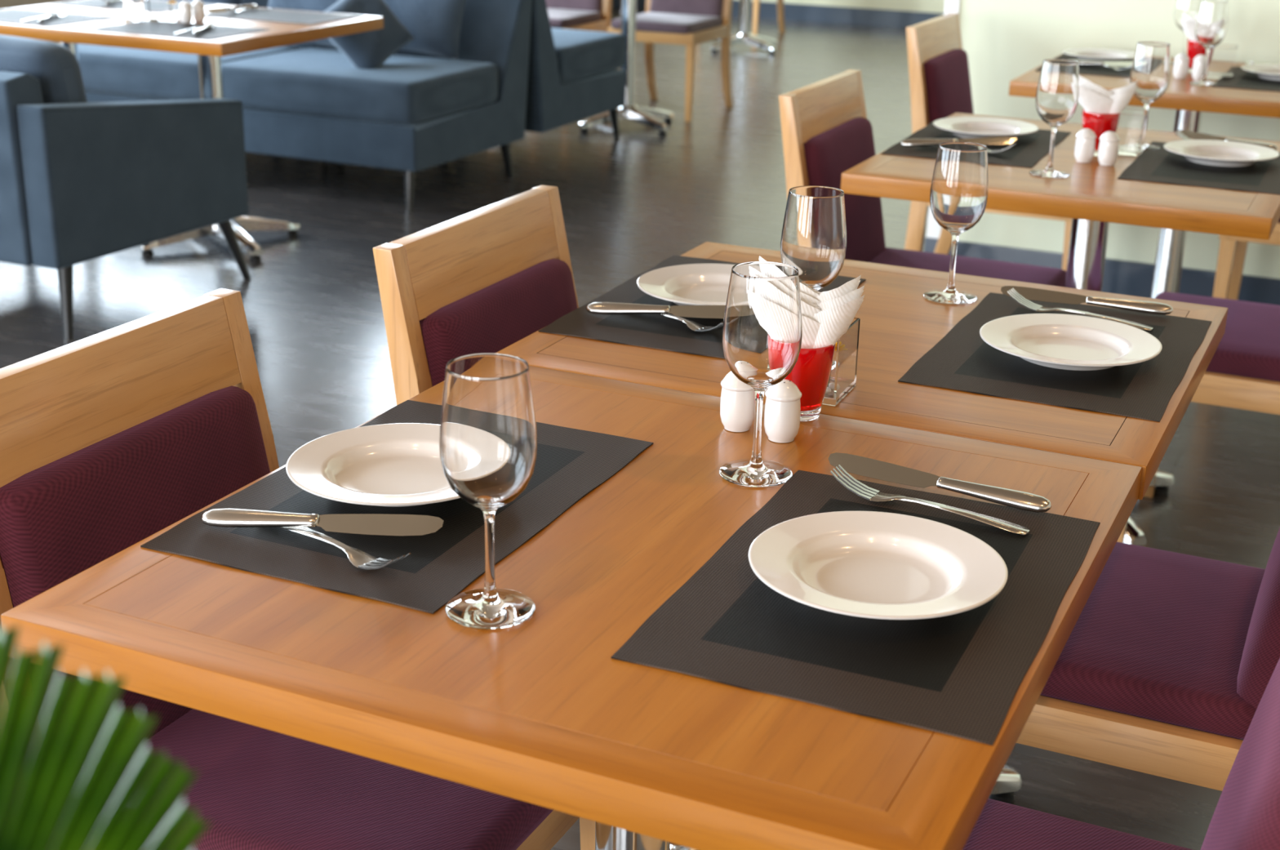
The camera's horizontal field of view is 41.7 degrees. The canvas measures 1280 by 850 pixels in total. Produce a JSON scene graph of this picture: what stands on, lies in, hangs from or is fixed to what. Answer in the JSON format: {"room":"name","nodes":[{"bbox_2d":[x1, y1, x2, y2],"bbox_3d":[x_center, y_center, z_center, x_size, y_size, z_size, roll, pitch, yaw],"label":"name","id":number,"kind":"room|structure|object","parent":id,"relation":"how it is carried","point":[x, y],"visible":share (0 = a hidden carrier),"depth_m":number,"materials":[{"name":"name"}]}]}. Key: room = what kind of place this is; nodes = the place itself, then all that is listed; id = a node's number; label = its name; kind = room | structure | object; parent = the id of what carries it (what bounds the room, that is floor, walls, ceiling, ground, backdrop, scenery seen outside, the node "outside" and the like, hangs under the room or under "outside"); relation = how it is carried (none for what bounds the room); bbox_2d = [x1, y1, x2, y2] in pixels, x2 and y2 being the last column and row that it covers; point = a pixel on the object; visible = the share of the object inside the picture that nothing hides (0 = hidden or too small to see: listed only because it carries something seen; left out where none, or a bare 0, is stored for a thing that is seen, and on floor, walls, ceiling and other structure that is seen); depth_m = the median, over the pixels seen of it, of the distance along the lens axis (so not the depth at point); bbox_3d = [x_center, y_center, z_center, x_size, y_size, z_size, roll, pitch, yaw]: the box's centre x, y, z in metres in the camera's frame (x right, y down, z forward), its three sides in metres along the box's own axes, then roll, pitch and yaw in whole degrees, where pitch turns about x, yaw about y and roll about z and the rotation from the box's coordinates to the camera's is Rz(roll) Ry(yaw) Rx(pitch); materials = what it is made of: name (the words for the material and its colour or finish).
{"room":"restaurant dining room","nodes":[
{"label":"restaurant dining room","id":0,"kind":"room"},
{"bbox_2d":[0,7,1279,849],"bbox_3d":[0.305,-0.267,4.954,8.650,0.100,15.700,10,22,23],"label":"floor","id":1,"kind":"structure","parent":0,"point":[630,203],"depth_m":5.53,"materials":[{"name":"stone"}]},
{"bbox_2d":[0,625,211,849],"bbox_3d":[-0.296,0.620,0.661,0.236,1.104,0.268,10,22,23],"label":"fan palm","id":2,"kind":"object","parent":1,"relation":"on","point":[54,774],"visible":1,"depth_m":0.56,"materials":[{"name":"green plant"}]},
{"bbox_2d":[0,34,251,339],"bbox_3d":[-1.784,-0.779,4.953,0.914,0.782,0.850,10,22,23],"label":"armchair","id":3,"kind":"object","parent":1,"relation":"on","point":[82,180],"visible":1,"depth_m":4.58,"materials":[{"name":"blue fabric"}]},
{"bbox_2d":[0,34,87,103],"bbox_3d":[-1.854,-0.919,4.734,0.690,0.374,0.243,10,22,23],"label":"cushion","id":4,"kind":"object","parent":3,"relation":"on","point":[56,70],"depth_m":4.52,"materials":[{"name":"blue fabric"}]},
{"bbox_2d":[0,0,383,262],"bbox_3d":[-1.618,-0.961,5.517,1.318,0.750,0.835,10,22,23],"label":"dining table","id":5,"kind":"object","parent":1,"relation":"on","point":[210,52],"visible":0.28,"depth_m":5.21,"materials":[{"name":"brown wood"}]},
{"bbox_2d":[0,8,119,26],"bbox_3d":[-1.911,-1.279,5.273,0.451,0.002,0.302,10,22,24],"label":"place mat","id":6,"kind":"object","parent":5,"relation":"on","point":[15,15],"visible":0.93,"depth_m":5.27,"materials":[{"name":"fabric"}]},
{"bbox_2d":[51,0,216,11],"bbox_3d":[-1.709,-1.422,5.684,0.451,0.002,0.302,10,21,22],"label":"place mat","id":7,"kind":"object","parent":5,"relation":"on","point":[89,3],"visible":0.48,"depth_m":5.66,"materials":[{"name":"fabric"}]},
{"bbox_2d":[122,0,145,22],"bbox_3d":[-1.573,-1.326,5.218,0.066,0.141,0.066,10,22,23],"label":"salt shaker","id":8,"kind":"object","parent":5,"relation":"on","point":[133,10],"visible":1,"depth_m":5.21,"materials":[{"name":"white"}]},
{"bbox_2d":[147,0,185,22],"bbox_3d":[-1.476,-1.304,5.248,0.080,0.083,0.080,8,21,18],"label":"glass vase","id":9,"kind":"object","parent":5,"relation":"on","point":[166,11],"visible":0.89,"depth_m":5.22,"materials":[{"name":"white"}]},
{"bbox_2d":[84,19,269,39],"bbox_3d":[-1.385,-1.187,5.046,0.451,0.002,0.302,9,21,21],"label":"place mat","id":10,"kind":"object","parent":5,"relation":"on","point":[148,27],"visible":0.94,"depth_m":5.03,"materials":[{"name":"fabric"}]},
{"bbox_2d":[178,0,192,22],"bbox_3d":[-1.405,-1.278,5.205,0.039,0.066,0.039,10,22,23],"label":"salt shaker","id":11,"kind":"object","parent":5,"relation":"on","point":[185,7],"visible":1,"depth_m":5.19,"materials":[{"name":"white ceramic"}]},
{"bbox_2d":[191,0,204,22],"bbox_3d":[-1.378,-1.294,5.250,0.039,0.066,0.039,10,22,23],"label":"pepper shaker","id":12,"kind":"object","parent":5,"relation":"on","point":[198,9],"visible":1,"depth_m":5.24,"materials":[{"name":"white ceramic"}]},
{"bbox_2d":[204,7,364,24],"bbox_3d":[-1.165,-1.327,5.449,0.451,0.002,0.302,10,22,23],"label":"place mat","id":13,"kind":"object","parent":5,"relation":"on","point":[293,16],"visible":0.96,"depth_m":5.43,"materials":[{"name":"fabric"}]},
{"bbox_2d":[77,0,316,102],"bbox_3d":[-1.861,-1.480,6.947,0.919,0.753,0.923,10,22,23],"label":"sofa","id":14,"kind":"object","parent":1,"relation":"on","point":[108,73],"visible":0.22,"depth_m":6.53,"materials":[{"name":"blue fabric"}]},
{"bbox_2d":[77,43,302,99],"bbox_3d":[-1.917,-1.459,6.827,0.919,0.172,0.658,10,22,23],"label":"seat cushion","id":15,"kind":"object","parent":14,"relation":"on","point":[108,73],"depth_m":6.52,"materials":[{"name":"blue fabric"}]},
{"bbox_2d":[0,288,595,849],"bbox_3d":[-0.355,0.350,1.786,0.571,0.850,0.455,10,22,23],"label":"dining chair","id":16,"kind":"object","parent":1,"relation":"on","point":[111,438],"visible":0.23,"depth_m":1.69,"materials":[{"name":"purple fabric"}]},
{"bbox_2d":[222,0,532,212],"bbox_3d":[-1.034,-1.335,6.590,0.904,0.753,0.923,10,22,23],"label":"sofa","id":17,"kind":"object","parent":1,"relation":"on","point":[415,111],"visible":0.81,"depth_m":6.29,"materials":[{"name":"blue fabric"}]},
{"bbox_2d":[267,0,338,47],"bbox_3d":[-1.294,-1.715,6.780,0.500,0.365,0.231,11,22,25],"label":"cushion","id":18,"kind":"object","parent":17,"relation":"on","point":[321,6],"visible":0.2,"depth_m":6.73,"materials":[{"name":"fabric"}]},
{"bbox_2d":[222,47,497,124],"bbox_3d":[-1.090,-1.313,6.470,0.904,0.172,0.658,10,22,23],"label":"seat cushion","id":19,"kind":"object","parent":17,"relation":"on","point":[309,85],"depth_m":6.24,"materials":[{"name":"blue fabric"}]},
{"bbox_2d":[323,0,414,69],"bbox_3d":[-1.037,-1.489,6.323,0.210,0.361,0.381,13,23,29],"label":"throw cushion","id":20,"kind":"object","parent":17,"relation":"on","point":[368,50],"visible":0.67,"depth_m":6.27,"materials":[{"name":"fabric"}]},
{"bbox_2d":[383,0,466,60],"bbox_3d":[-0.882,-1.640,6.566,0.487,0.380,0.232,10,21,22],"label":"cushion","id":21,"kind":"object","parent":17,"relation":"on","point":[435,25],"visible":0.59,"depth_m":6.47,"materials":[{"name":"blue fabric"}]},
{"bbox_2d":[373,184,578,404],"bbox_3d":[-0.020,0.148,2.370,0.571,0.850,0.455,10,22,23],"label":"dining chair","id":22,"kind":"object","parent":1,"relation":"on","point":[486,279],"visible":0.24,"depth_m":2.27,"materials":[{"name":"brown wood"}]},
{"bbox_2d":[509,0,626,149],"bbox_3d":[-0.649,-1.607,7.372,0.904,0.753,0.893,10,22,23],"label":"sofa","id":23,"kind":"object","parent":1,"relation":"on","point":[573,76],"visible":0.35,"depth_m":7.14,"materials":[{"name":"blue fabric"}]},
{"bbox_2d":[551,27,626,83],"bbox_3d":[-0.599,-1.660,7.466,0.904,0.172,0.658,10,22,23],"label":"seat cushion","id":24,"kind":"object","parent":23,"relation":"on","point":[583,56],"depth_m":7.30,"materials":[{"name":"blue fabric"}]},
{"bbox_2d":[0,365,1142,849],"bbox_3d":[-0.008,0.451,1.674,0.777,0.750,0.787,10,22,23],"label":"dining table","id":25,"kind":"object","parent":1,"relation":"on","point":[539,710],"visible":0.48,"depth_m":1.31,"materials":[{"name":"brown wood"}]},
{"bbox_2d":[140,400,653,613],"bbox_3d":[-0.214,0.063,1.629,0.302,0.002,0.451,10,21,22],"label":"place mat","id":26,"kind":"object","parent":25,"relation":"on","point":[571,463],"visible":0.64,"depth_m":1.52,"materials":[{"name":"plastic"}]},
{"bbox_2d":[200,507,444,536],"bbox_3d":[-0.287,0.087,1.509,0.231,0.027,0.021,5,20,11],"label":"table knife","id":27,"kind":"object","parent":26,"relation":"on","point":[399,525],"visible":1,"depth_m":1.51,"materials":[{"name":"silver metal"}]},
{"bbox_2d":[277,526,410,569],"bbox_3d":[-0.276,0.099,1.489,0.197,0.024,0.024,18,26,39],"label":"fork","id":28,"kind":"object","parent":26,"relation":"on","point":[360,559],"visible":0.87,"depth_m":1.47,"materials":[{"name":"silver metal"}]},
{"bbox_2d":[285,422,460,506],"bbox_3d":[-0.234,0.045,1.644,0.220,0.022,0.220,10,22,23],"label":"dinner plate","id":29,"kind":"object","parent":26,"relation":"on","point":[397,464],"visible":0.7,"depth_m":1.66,"materials":[{"name":"white ceramic"}]},
{"bbox_2d":[439,352,537,628],"bbox_3d":[-0.121,0.053,1.352,0.078,0.212,0.078,10,22,23],"label":"wine glass","id":30,"kind":"object","parent":25,"relation":"on","point":[488,433],"visible":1,"depth_m":1.31,"materials":[{"name":"clear glass"}]},
{"bbox_2d":[720,371,755,431],"bbox_3d":[0.105,-0.028,1.806,0.039,0.066,0.039,10,22,23],"label":"salt shaker","id":31,"kind":"object","parent":25,"relation":"on","point":[737,402],"visible":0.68,"depth_m":1.79,"materials":[{"name":"white ceramic"}]},
{"bbox_2d":[719,261,802,487],"bbox_3d":[0.118,-0.050,1.654,0.078,0.212,0.078,10,22,23],"label":"wine glass","id":32,"kind":"object","parent":25,"relation":"on","point":[762,326],"visible":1,"depth_m":1.61,"materials":[{"name":"clear glass"}]},
{"bbox_2d":[764,378,801,442],"bbox_3d":[0.151,-0.016,1.777,0.039,0.066,0.039,10,22,23],"label":"pepper shaker","id":33,"kind":"object","parent":25,"relation":"on","point":[782,411],"visible":0.86,"depth_m":1.76,"materials":[{"name":"white ceramic"}]},
{"bbox_2d":[784,342,835,421],"bbox_3d":[0.175,-0.053,1.848,0.074,0.088,0.074,10,22,23],"label":"tumbler","id":34,"kind":"object","parent":25,"relation":"on","point":[811,373],"visible":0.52,"depth_m":1.82,"materials":[{"name":"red glass"}]},
{"bbox_2d":[800,314,820,348],"bbox_3d":[0.156,-0.087,1.821,0.089,0.118,0.016,3,20,5],"label":"paper napkin","id":35,"kind":"object","parent":34,"relation":"in","point":[811,326],"visible":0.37,"depth_m":1.81,"materials":[{"name":"paper"}]},
{"bbox_2d":[815,275,861,302],"bbox_3d":[0.202,-0.102,1.829,0.069,0.126,0.023,3,20,6],"label":"paper napkin","id":36,"kind":"object","parent":34,"relation":"in","point":[852,285],"visible":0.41,"depth_m":1.81,"materials":[{"name":"paper"}]},
{"bbox_2d":[813,294,864,348],"bbox_3d":[0.201,-0.084,1.823,0.077,0.121,0.018,3,20,5],"label":"paper napkin","id":37,"kind":"object","parent":34,"relation":"in","point":[834,322],"visible":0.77,"depth_m":1.81,"materials":[{"name":"paper"}]},
{"bbox_2d":[817,284,864,309],"bbox_3d":[0.203,-0.094,1.829,0.075,0.122,0.020,1,20,-2],"label":"paper napkin","id":38,"kind":"object","parent":34,"relation":"in","point":[837,302],"visible":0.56,"depth_m":1.81,"materials":[{"name":"paper"}]},
{"bbox_2d":[610,470,1100,745],"bbox_3d":[0.206,0.136,1.449,0.302,0.002,0.451,10,21,22],"label":"place mat","id":39,"kind":"object","parent":25,"relation":"on","point":[961,674],"visible":0.74,"depth_m":1.36,"materials":[{"name":"plastic"}]},
{"bbox_2d":[748,511,1008,619],"bbox_3d":[0.203,0.126,1.444,0.220,0.022,0.220,10,22,23],"label":"dinner plate","id":40,"kind":"object","parent":39,"relation":"on","point":[868,564],"visible":1,"depth_m":1.46,"materials":[{"name":"white ceramic"}]},
{"bbox_2d":[830,464,1029,534],"bbox_3d":[0.275,0.071,1.598,0.197,0.024,0.024,12,23,28],"label":"fork","id":41,"kind":"object","parent":39,"relation":"on","point":[863,491],"visible":1,"depth_m":1.61,"materials":[{"name":"silver metal"}]},
{"bbox_2d":[828,452,1051,512],"bbox_3d":[0.290,0.056,1.649,0.231,0.014,0.021,12,23,28],"label":"table knife","id":42,"kind":"object","parent":39,"relation":"on","point":[853,464],"visible":1,"depth_m":1.65,"materials":[{"name":"silver metal"}]},
{"bbox_2d":[546,0,611,31],"bbox_3d":[-0.442,-2.038,8.444,0.455,0.850,0.571,10,22,23],"label":"dining chair","id":43,"kind":"object","parent":1,"relation":"on","point":[579,15],"visible":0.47,"depth_m":8.44,"materials":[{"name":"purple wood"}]},
{"bbox_2d":[577,0,673,135],"bbox_3d":[-0.055,-1.770,7.866,0.800,0.750,0.720,10,22,23],"label":"dining table","id":44,"kind":"object","parent":1,"relation":"on","point":[646,116],"visible":0.84,"depth_m":7.85,"materials":[{"name":"silver metal"}]},
{"bbox_2d":[607,0,733,121],"bbox_3d":[0.163,-1.986,8.334,0.455,0.850,0.571,10,22,23],"label":"dining chair","id":45,"kind":"object","parent":1,"relation":"on","point":[689,23],"visible":0.88,"depth_m":8.29,"materials":[{"name":"brown wood"}]},
{"bbox_2d":[710,0,777,54],"bbox_3d":[0.675,-2.766,10.687,0.780,0.750,0.780,10,22,23],"label":"dining table","id":46,"kind":"object","parent":1,"relation":"on","point":[744,36],"visible":0.98,"depth_m":10.71,"materials":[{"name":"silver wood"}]},
{"bbox_2d":[752,0,785,35],"bbox_3d":[0.699,-3.092,11.451,0.455,0.850,0.571,10,22,23],"label":"dining chair","id":47,"kind":"object","parent":1,"relation":"on","point":[756,2],"visible":0.58,"depth_m":11.28,"materials":[{"name":"brown wood"}]},
{"bbox_2d":[495,241,1227,849],"bbox_3d":[0.305,0.231,2.306,0.782,0.750,0.688,10,22,23],"label":"dining table","id":48,"kind":"object","parent":1,"relation":"on","point":[898,325],"visible":0.3,"depth_m":2.02,"materials":[{"name":"brown wood"}]},
{"bbox_2d":[538,254,866,359],"bbox_3d":[0.098,-0.165,2.284,0.302,0.002,0.451,10,21,22],"label":"place mat","id":49,"kind":"object","parent":48,"relation":"on","point":[654,331],"visible":0.37,"depth_m":2.17,"materials":[{"name":"fabric"}]},
{"bbox_2d":[586,302,725,318],"bbox_3d":[0.040,-0.149,2.187,0.231,0.027,0.021,7,20,15],"label":"table knife","id":50,"kind":"object","parent":49,"relation":"on","point":[597,308],"visible":0.87,"depth_m":2.19,"materials":[{"name":"silver metal"}]},
{"bbox_2d":[636,263,734,305],"bbox_3d":[0.106,-0.183,2.301,0.220,0.022,0.220,10,22,23],"label":"dinner plate","id":51,"kind":"object","parent":49,"relation":"on","point":[690,284],"visible":0.46,"depth_m":2.34,"materials":[{"name":"white ceramic"}]},
{"bbox_2d":[656,313,723,331],"bbox_3d":[0.041,-0.145,2.187,0.024,0.024,0.197,-17,27,-42],"label":"fork","id":52,"kind":"object","parent":49,"relation":"on","point":[694,326],"visible":0.69,"depth_m":2.16,"materials":[{"name":"silver metal"}]},
{"bbox_2d":[780,185,846,290],"bbox_3d":[0.204,-0.174,2.005,0.078,0.212,0.078,10,22,23],"label":"wine glass","id":53,"kind":"object","parent":48,"relation":"on","point":[813,241],"visible":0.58,"depth_m":1.96,"materials":[{"name":"clear glass"}]},
{"bbox_2d":[822,317,860,406],"bbox_3d":[0.200,-0.077,1.925,0.080,0.083,0.080,9,21,21],"label":"napkin holder","id":54,"kind":"object","parent":48,"relation":"on","point":[842,378],"visible":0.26,"depth_m":1.90,"materials":[{"name":"clear"}]},
{"bbox_2d":[923,141,988,303],"bbox_3d":[0.434,-0.277,2.305,0.078,0.212,0.078,10,22,23],"label":"wine glass","id":55,"kind":"object","parent":48,"relation":"on","point":[959,186],"visible":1,"depth_m":2.27,"materials":[{"name":"clear glass"}]},
{"bbox_2d":[897,292,1212,422],"bbox_3d":[0.534,-0.095,2.115,0.302,0.002,0.451,10,22,23],"label":"place mat","id":56,"kind":"object","parent":48,"relation":"on","point":[961,360],"visible":0.76,"depth_m":2.03,"materials":[{"name":"fabric"}]},
{"bbox_2d":[979,313,1162,370],"bbox_3d":[0.533,-0.098,2.088,0.220,0.022,0.220,10,22,23],"label":"dinner plate","id":57,"kind":"object","parent":56,"relation":"on","point":[1055,340],"visible":1,"depth_m":2.11,"materials":[{"name":"white ceramic"}]},
{"bbox_2d":[1007,288,1153,330],"bbox_3d":[0.587,-0.154,2.244,0.197,0.024,0.024,13,23,30],"label":"fork","id":58,"kind":"object","parent":56,"relation":"on","point":[1019,298],"visible":0.98,"depth_m":2.26,"materials":[{"name":"silver metal"}]},
{"bbox_2d":[1000,285,1173,315],"bbox_3d":[0.609,-0.171,2.300,0.231,0.014,0.021,9,21,21],"label":"table knife","id":59,"kind":"object","parent":56,"relation":"on","point":[1028,293],"visible":0.98,"depth_m":2.30,"materials":[{"name":"silver metal"}]},
{"bbox_2d":[778,69,1066,286],"bbox_3d":[0.600,-0.294,3.638,0.571,0.850,0.455,10,22,23],"label":"dining chair","id":60,"kind":"object","parent":1,"relation":"on","point":[827,131],"visible":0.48,"depth_m":3.61,"materials":[{"name":"purple fabric"}]},
{"bbox_2d":[904,12,1071,271],"bbox_3d":[1.048,-0.717,4.846,0.571,0.850,0.455,10,22,23],"label":"dining chair","id":61,"kind":"object","parent":1,"relation":"on","point":[940,80],"visible":0.3,"depth_m":4.73,"materials":[{"name":"brown wood"}]},
{"bbox_2d":[840,112,1279,546],"bbox_3d":[0.894,-0.183,3.495,0.770,0.750,0.823,10,22,23],"label":"dining table","id":62,"kind":"object","parent":1,"relation":"on","point":[1092,194],"visible":0.33,"depth_m":3.11,"materials":[{"name":"brown wood"}]},
{"bbox_2d":[880,120,1071,168],"bbox_3d":[0.707,-0.588,3.499,0.302,0.002,0.451,9,21,21],"label":"place mat","id":63,"kind":"object","parent":62,"relation":"on","point":[1029,148],"visible":0.48,"depth_m":3.44,"materials":[{"name":"fabric"}]},
{"bbox_2d":[900,136,1016,146],"bbox_3d":[0.645,-0.574,3.408,0.231,0.027,0.021,4,20,7],"label":"table knife","id":64,"kind":"object","parent":63,"relation":"on","point":[997,140],"visible":0.8,"depth_m":3.41,"materials":[{"name":"silver metal"}]},
{"bbox_2d":[933,116,1038,137],"bbox_3d":[0.734,-0.626,3.574,0.220,0.022,0.220,10,22,23],"label":"dinner plate","id":65,"kind":"object","parent":63,"relation":"on","point":[961,126],"visible":0.92,"depth_m":3.61,"materials":[{"name":"white ceramic"}]},
{"bbox_2d":[1029,58,1079,177],"bbox_3d":[0.779,-0.575,3.158,0.078,0.212,0.078,10,22,23],"label":"wine glass","id":66,"kind":"object","parent":62,"relation":"on","point":[1057,93],"visible":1,"depth_m":3.12,"materials":[{"name":"clear"}]},
{"bbox_2d":[1074,128,1096,162],"bbox_3d":[0.877,-0.551,3.312,0.039,0.066,0.039,10,22,23],"label":"salt shaker","id":67,"kind":"object","parent":62,"relation":"on","point":[1084,151],"visible":1,"depth_m":3.30,"materials":[{"name":"white ceramic"}]},
{"bbox_2d":[1082,108,1119,155],"bbox_3d":[0.924,-0.588,3.386,0.074,0.088,0.074,10,22,23],"label":"tumbler","id":68,"kind":"object","parent":62,"relation":"on","point":[1100,123],"visible":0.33,"depth_m":3.35,"materials":[{"name":"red glass"}]},
{"bbox_2d":[1078,84,1113,113],"bbox_3d":[0.905,-0.623,3.360,0.089,0.118,0.016,3,20,5],"label":"paper napkin","id":69,"kind":"object","parent":68,"relation":"in","point":[1091,101],"visible":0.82,"depth_m":3.35,"materials":[{"name":"paper"}]},
{"bbox_2d":[1079,75,1113,97],"bbox_3d":[0.910,-0.638,3.361,0.088,0.122,0.018,4,20,7],"label":"paper napkin","id":70,"kind":"object","parent":68,"relation":"in","point":[1084,82],"visible":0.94,"depth_m":3.35,"materials":[{"name":"paper"}]},
{"bbox_2d":[1109,84,1137,113],"bbox_3d":[0.949,-0.620,3.361,0.077,0.121,0.018,3,20,5],"label":"paper napkin","id":71,"kind":"object","parent":68,"relation":"in","point":[1121,100],"visible":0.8,"depth_m":3.35,"materials":[{"name":"paper"}]},
{"bbox_2d":[1097,130,1119,165],"bbox_3d":[0.916,-0.541,3.287,0.039,0.066,0.039,10,22,23],"label":"pepper shaker","id":72,"kind":"object","parent":62,"relation":"on","point":[1108,151],"visible":1,"depth_m":3.27,"materials":[{"name":"white ceramic"}]},
{"bbox_2d":[1115,107,1148,156],"bbox_3d":[0.985,-0.596,3.418,0.080,0.083,0.080,8,21,18],"label":"glass vase","id":73,"kind":"object","parent":62,"relation":"on","point":[1131,128],"visible":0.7,"depth_m":3.38,"materials":[{"name":"clear"}]},
{"bbox_2d":[1129,41,1170,150],"bbox_3d":[1.042,-0.675,3.452,0.078,0.212,0.078,10,22,23],"label":"wine glass","id":74,"kind":"object","parent":62,"relation":"on","point":[1151,64],"visible":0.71,"depth_m":3.41,"materials":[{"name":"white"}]},
{"bbox_2d":[1117,141,1279,194],"bbox_3d":[1.128,-0.508,3.302,0.302,0.002,0.451,10,21,22],"label":"place mat","id":75,"kind":"object","parent":62,"relation":"on","point":[1161,165],"visible":0.77,"depth_m":3.23,"materials":[{"name":"fabric"}]},
{"bbox_2d":[1164,139,1279,166],"bbox_3d":[1.158,-0.539,3.355,0.220,0.022,0.220,10,22,23],"label":"dinner plate","id":76,"kind":"object","parent":75,"relation":"on","point":[1208,152],"visible":1,"depth_m":3.39,"materials":[{"name":"white ceramic"}]},
{"bbox_2d":[1175,129,1277,150],"bbox_3d":[1.226,-0.597,3.525,0.021,0.014,0.231,-16,26,-40],"label":"table knife","id":77,"kind":"object","parent":62,"relation":"on","point":[1191,135],"visible":0.62,"depth_m":3.54,"materials":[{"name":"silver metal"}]},
{"bbox_2d":[962,657,1279,849],"bbox_3d":[0.332,0.475,1.480,0.571,0.850,0.455,10,22,23],"label":"dining chair","id":78,"kind":"object","parent":1,"relation":"on","point":[1246,814],"visible":0.41,"depth_m":1.36,"materials":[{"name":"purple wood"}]},
{"bbox_2d":[1008,53,1279,297],"bbox_3d":[1.466,-0.593,4.672,0.778,0.750,0.758,10,22,23],"label":"dining table","id":79,"kind":"object","parent":1,"relation":"on","point":[1188,101],"visible":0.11,"depth_m":4.36,"materials":[{"name":"brown wood"}]},
{"bbox_2d":[1035,53,1133,77],"bbox_3d":[1.300,-1.007,4.702,0.302,0.002,0.451,10,21,22],"label":"place mat","id":80,"kind":"object","parent":79,"relation":"on","point":[1100,70],"visible":0.31,"depth_m":4.59,"materials":[{"name":"plastic"}]},
{"bbox_2d":[1062,48,1134,61],"bbox_3d":[1.312,-1.047,4.782,0.220,0.022,0.220,10,22,23],"label":"dinner plate","id":81,"kind":"object","parent":80,"relation":"on","point":[1086,54],"visible":0.84,"depth_m":4.83,"materials":[{"name":"white ceramic"}]},
{"bbox_2d":[1071,59,1133,66],"bbox_3d":[1.271,-0.990,4.606,0.231,0.027,0.021,16,24,35],"label":"table knife","id":82,"kind":"object","parent":80,"relation":"on","point":[1081,62],"visible":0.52,"depth_m":4.60,"materials":[{"name":"silver metal"}]},
{"bbox_2d":[1173,53,1189,78],"bbox_3d":[1.440,-0.957,4.476,0.039,0.066,0.039,10,22,23],"label":"salt shaker","id":83,"kind":"object","parent":79,"relation":"on","point":[1180,68],"visible":1,"depth_m":4.46,"materials":[{"name":"white ceramic"}]},
{"bbox_2d":[1170,0,1201,65],"bbox_3d":[1.533,-1.119,4.718,0.078,0.212,0.078,10,22,23],"label":"wine glass","id":84,"kind":"object","parent":79,"relation":"on","point":[1191,7],"visible":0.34,"depth_m":4.67,"materials":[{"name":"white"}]},
{"bbox_2d":[1186,38,1205,72],"bbox_3d":[1.524,-1.004,4.581,0.074,0.088,0.074,10,22,23],"label":"tumbler","id":85,"kind":"object","parent":79,"relation":"on","point":[1194,48],"visible":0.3,"depth_m":4.55,"materials":[{"name":"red glass"}]},
{"bbox_2d":[1191,54,1208,79],"bbox_3d":[1.482,-0.947,4.452,0.039,0.066,0.039,10,22,23],"label":"pepper shaker","id":86,"kind":"object","parent":79,"relation":"on","point":[1197,69],"visible":0.79,"depth_m":4.44,"materials":[{"name":"white ceramic"}]},
{"bbox_2d":[1189,0,1227,85],"bbox_3d":[1.474,-0.990,4.355,0.078,0.212,0.078,10,22,23],"label":"wine glass","id":87,"kind":"object","parent":79,"relation":"on","point":[1211,26],"visible":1,"depth_m":4.32,"materials":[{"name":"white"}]},
{"bbox_2d":[1204,44,1238,79],"bbox_3d":[1.553,-0.973,4.502,0.080,0.083,0.080,8,21,18],"label":"glass vase","id":88,"kind":"object","parent":79,"relation":"on","point":[1222,58],"visible":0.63,"depth_m":4.47,"materials":[{"name":"clear"}]},
{"bbox_2d":[1211,66,1279,91],"bbox_3d":[1.708,-0.918,4.480,0.302,0.002,0.451,10,22,23],"label":"place mat","id":89,"kind":"object","parent":79,"relation":"on","point":[1242,79],"visible":0.66,"depth_m":4.42,"materials":[{"name":"fabric"}]},
{"bbox_2d":[1240,63,1279,80],"bbox_3d":[1.729,-0.944,4.519,0.220,0.022,0.220,10,22,23],"label":"dinner plate","id":90,"kind":"object","parent":89,"relation":"on","point":[1267,71],"visible":1,"depth_m":4.57,"materials":[{"name":"white ceramic"}]},
{"bbox_2d":[1016,527,1279,791],"bbox_3d":[0.625,0.261,2.093,0.571,0.850,0.455,10,22,23],"label":"dining chair","id":91,"kind":"object","parent":1,"relation":"on","point":[1170,660],"visible":0.41,"depth_m":1.93,"materials":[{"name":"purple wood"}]},
{"bbox_2d":[1116,291,1279,542],"bbox_3d":[1.261,-0.145,3.264,0.571,0.850,0.455,10,22,23],"label":"dining chair","id":92,"kind":"object","parent":1,"relation":"on","point":[1243,371],"visible":0.27,"depth_m":3.13,"materials":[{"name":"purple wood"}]},
{"bbox_2d":[1212,217,1279,299],"bbox_3d":[1.864,-0.572,4.488,0.571,0.850,0.455,10,22,23],"label":"dining chair","id":93,"kind":"object","parent":1,"relation":"on","point":[1233,249],"visible":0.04,"depth_m":4.45,"materials":[{"name":"brown wood"}]},
{"bbox_2d":[751,0,945,13],"bbox_3d":[3.608,-4.176,11.016,8.650,3.300,0.200,10,22,23],"label":"wall","id":94,"kind":"structure","parent":0,"point":[925,6],"depth_m":12.19,"materials":[{"name":"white paint"}]},
{"bbox_2d":[613,0,943,27],"bbox_3d":[3.531,-2.648,11.459,8.250,0.120,0.018,10,22,23],"label":"baseboard","id":95,"kind":"structure","parent":94,"relation":"attached to","point":[768,10],"depth_m":12.35,"materials":[{"name":"blue stone"}]},
{"bbox_2d":[958,0,1279,278],"bbox_3d":[2.740,-1.780,4.281,3.792,3.300,0.295,10,22,23],"label":"wall","id":96,"kind":"structure","parent":0,"point":[1002,41],"depth_m":5.06,"materials":[{"name":"paint"}]},
{"bbox_2d":[926,0,959,238],"bbox_3d":[0.977,-2.096,4.871,0.046,3.173,0.024,10,22,23],"label":"trim","id":97,"kind":"structure","parent":96,"relation":"attached to","point":[934,228],"depth_m":5.38,"materials":[{"name":"white paint"}]},
{"bbox_2d":[924,236,1279,305],"bbox_3d":[2.639,-0.242,4.685,3.800,0.127,0.016,10,22,23],"label":"baseboard","id":98,"kind":"structure","parent":96,"relation":"attached to","point":[1122,277],"depth_m":5.16,"materials":[{"name":"blue paint"}]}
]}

